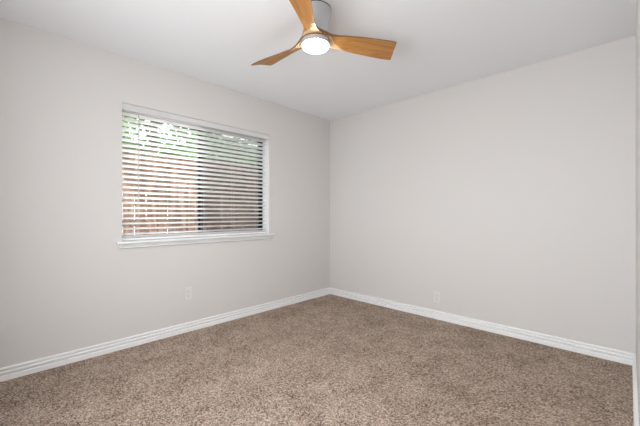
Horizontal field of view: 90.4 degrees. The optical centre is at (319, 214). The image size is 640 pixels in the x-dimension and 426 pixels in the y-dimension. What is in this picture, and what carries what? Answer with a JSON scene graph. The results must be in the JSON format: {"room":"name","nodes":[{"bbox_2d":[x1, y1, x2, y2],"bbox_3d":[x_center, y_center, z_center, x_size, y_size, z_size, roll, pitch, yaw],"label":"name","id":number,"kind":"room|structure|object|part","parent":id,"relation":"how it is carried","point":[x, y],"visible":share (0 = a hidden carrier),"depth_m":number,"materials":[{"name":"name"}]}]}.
{"room":"empty bedroom","nodes":[
{"label":"empty bedroom","id":0,"kind":"room"},
{"bbox_2d":[0,17,329,367],"bbox_3d":[-1.217,-0.071,3.240,0.220,2.500,3.968,0,0,44],"label":"wall","id":1,"kind":"structure","parent":0,"point":[66,283],"depth_m":2.53,"materials":[{"name":"white paint"}]},
{"bbox_2d":[0,288,329,381],"bbox_3d":[-1.132,1.075,3.157,0.018,0.088,3.668,0,0,44],"label":"baseboard","id":2,"kind":"structure","parent":1,"relation":"attached to","point":[41,364],"depth_m":2.71,"materials":[{"name":"white wood"}]},
{"bbox_2d":[184,287,191,299],"bbox_3d":[-1.259,0.755,3.032,0.010,0.120,0.072,0,0,44],"label":"wall outlet","id":3,"kind":"object","parent":1,"relation":"attached to","point":[188,290],"visible":1,"depth_m":3.03,"materials":[{"name":"white plastic"}]},
{"bbox_2d":[116,111,274,248],"bbox_3d":[-1.179,-0.322,3.242,0.250,1.218,1.604,0,0,44],"label":"window","id":4,"kind":"structure","parent":1,"relation":"in","point":[126,244],"depth_m":3.29,"materials":[{"name":"white metal"}]},
{"bbox_3d":[-1.502,-0.343,3.062,0.020,1.130,0.781,0,0,44],"label":"sash","id":5,"kind":"part","parent":4,"relation":"part of","materials":[{"name":"brown metal"}]},
{"bbox_3d":[-1.157,0.235,3.220,0.189,0.018,1.604,0,0,44],"label":"sill","id":6,"kind":"part","parent":4,"relation":"part of","materials":[{"name":"white"}]},
{"bbox_2d":[122,103,269,240],"bbox_3d":[-1.156,-0.353,3.226,0.093,1.154,1.519,0,0,44],"label":"window blind","id":7,"kind":"object","parent":4,"relation":"attached to","point":[140,111],"visible":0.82,"depth_m":3.10,"materials":[{"name":"white plastic"}]},
{"bbox_3d":[-1.171,0.205,3.236,0.052,0.038,1.491,0,0,44],"label":"rail","id":8,"kind":"part","parent":7,"relation":"part of","materials":[{"name":"white plastic"}]},
{"bbox_3d":[-0.990,-0.343,3.555,0.020,1.130,0.771,0,0,44],"label":"sash","id":9,"kind":"part","parent":4,"relation":"part of","materials":[{"name":"brown metal"}]},
{"bbox_2d":[0,294,633,425],"bbox_3d":[0.422,1.149,1.646,4.391,0.060,3.708,0,0,44],"label":"floor","id":10,"kind":"structure","parent":0,"point":[327,360],"depth_m":2.16,"materials":[{"name":"brown carpet"}]},
{"bbox_2d":[0,0,636,119],"bbox_3d":[0.368,-1.397,1.698,4.641,0.150,3.968,0,0,44],"label":"ceiling","id":11,"kind":"structure","parent":0,"point":[441,44],"depth_m":2.36,"materials":[{"name":"white paint"}]},
{"bbox_2d":[251,0,396,65],"bbox_3d":[-0.087,-1.195,2.146,0.967,0.254,1.065,0,0,44],"label":"ceiling fan","id":12,"kind":"object","parent":11,"relation":"hanging from","point":[314,16],"visible":1,"depth_m":2.06,"materials":[{"name":"brown wood"}]},
{"bbox_3d":[-0.260,-1.139,2.262,0.562,0.058,0.157,0,0,42],"label":"blade","id":13,"kind":"part","parent":12,"relation":"part of","materials":[{"name":"brown wood"}]},
{"bbox_3d":[-0.094,-1.139,1.750,0.157,0.058,0.562,0,0,12],"label":"blade","id":14,"kind":"part","parent":12,"relation":"part of","materials":[{"name":"brown wood"}]},
{"bbox_2d":[302,38,328,53],"bbox_3d":[-0.029,-1.079,2.054,0.171,0.022,0.171,0,0,44],"label":"diffuser","id":15,"kind":"object","parent":12,"relation":"attached to","point":[310,45],"depth_m":2.02,"materials":[{"name":"white glass"}]},
{"bbox_3d":[0.267,-1.139,2.150,0.562,0.058,0.157,0,0,-18],"label":"blade","id":16,"kind":"part","parent":12,"relation":"part of","materials":[{"name":"brown wood"}]},
{"bbox_2d":[330,36,635,353],"bbox_3d":[1.778,-0.071,2.990,4.421,2.500,0.150,0,0,44],"label":"wall","id":17,"kind":"structure","parent":0,"point":[509,196],"depth_m":2.94,"materials":[{"name":"white paint"}]},
{"bbox_2d":[434,291,439,302],"bbox_3d":[1.248,0.885,3.393,0.072,0.120,0.010,0,0,44],"label":"wall outlet","id":18,"kind":"object","parent":17,"relation":"attached to","point":[436,294],"visible":1,"depth_m":3.39,"materials":[{"name":"white plastic"}]},
{"bbox_2d":[330,288,633,364],"bbox_3d":[1.230,1.075,3.406,3.057,0.088,0.018,0,0,44],"label":"baseboard","id":19,"kind":"structure","parent":17,"relation":"attached to","point":[606,353],"depth_m":2.94,"materials":[{"name":"white wood"}]},
{"bbox_2d":[636,0,639,425],"bbox_3d":[1.093,-0.071,0.993,0.110,2.500,3.668,0,0,44],"label":"wall","id":20,"kind":"structure","parent":0,"point":[638,1],"depth_m":1.64,"materials":[{"name":"white paint"}]},
{"bbox_2d":[632,354,638,425],"bbox_3d":[1.685,1.075,1.694,0.018,0.088,1.838,0,0,44],"label":"baseboard","id":21,"kind":"structure","parent":20,"relation":"attached to","point":[634,373],"depth_m":1.85,"materials":[{"name":"white wood"}]},
{"label":"outside","id":22,"kind":"structure","parent":0,"visible":0},
{"bbox_3d":[-5.502,1.343,8.142,12.758,0.150,20.000,0,0,44],"label":"ground","id":23,"kind":"structure","parent":22,"visible":0},
{"bbox_2d":[122,116,243,228],"bbox_3d":[-3.417,-1.141,6.293,3.814,4.829,3.095,0,0,5],"label":"leafy tree","id":24,"kind":"object","parent":23,"relation":"on","point":[124,142],"visible":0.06,"depth_m":6.06,"materials":[{"name":"green plant"}]},
{"bbox_2d":[122,148,257,235],"bbox_3d":[-1.438,0.163,5.647,0.063,2.152,12.091,0,0,44],"label":"wooden fence","id":25,"kind":"object","parent":23,"relation":"on","point":[128,153],"visible":0.16,"depth_m":4.93,"materials":[{"name":"brown wood"}]},
{"bbox_2d":[197,131,254,164],"bbox_3d":[-3.101,-1.364,11.557,4.107,5.273,4.128,0,0,-11],"label":"leafy tree","id":26,"kind":"object","parent":23,"relation":"on","point":[203,131],"visible":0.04,"depth_m":10.95,"materials":[{"name":"green plant"}]},
{"bbox_2d":[243,141,257,165],"bbox_3d":[-0.744,-0.872,9.240,3.191,4.290,3.839,0,0,-9],"label":"leafy tree","id":27,"kind":"object","parent":23,"relation":"on","point":[253,141],"visible":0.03,"depth_m":9.35,"materials":[{"name":"green plant"}]}
]}

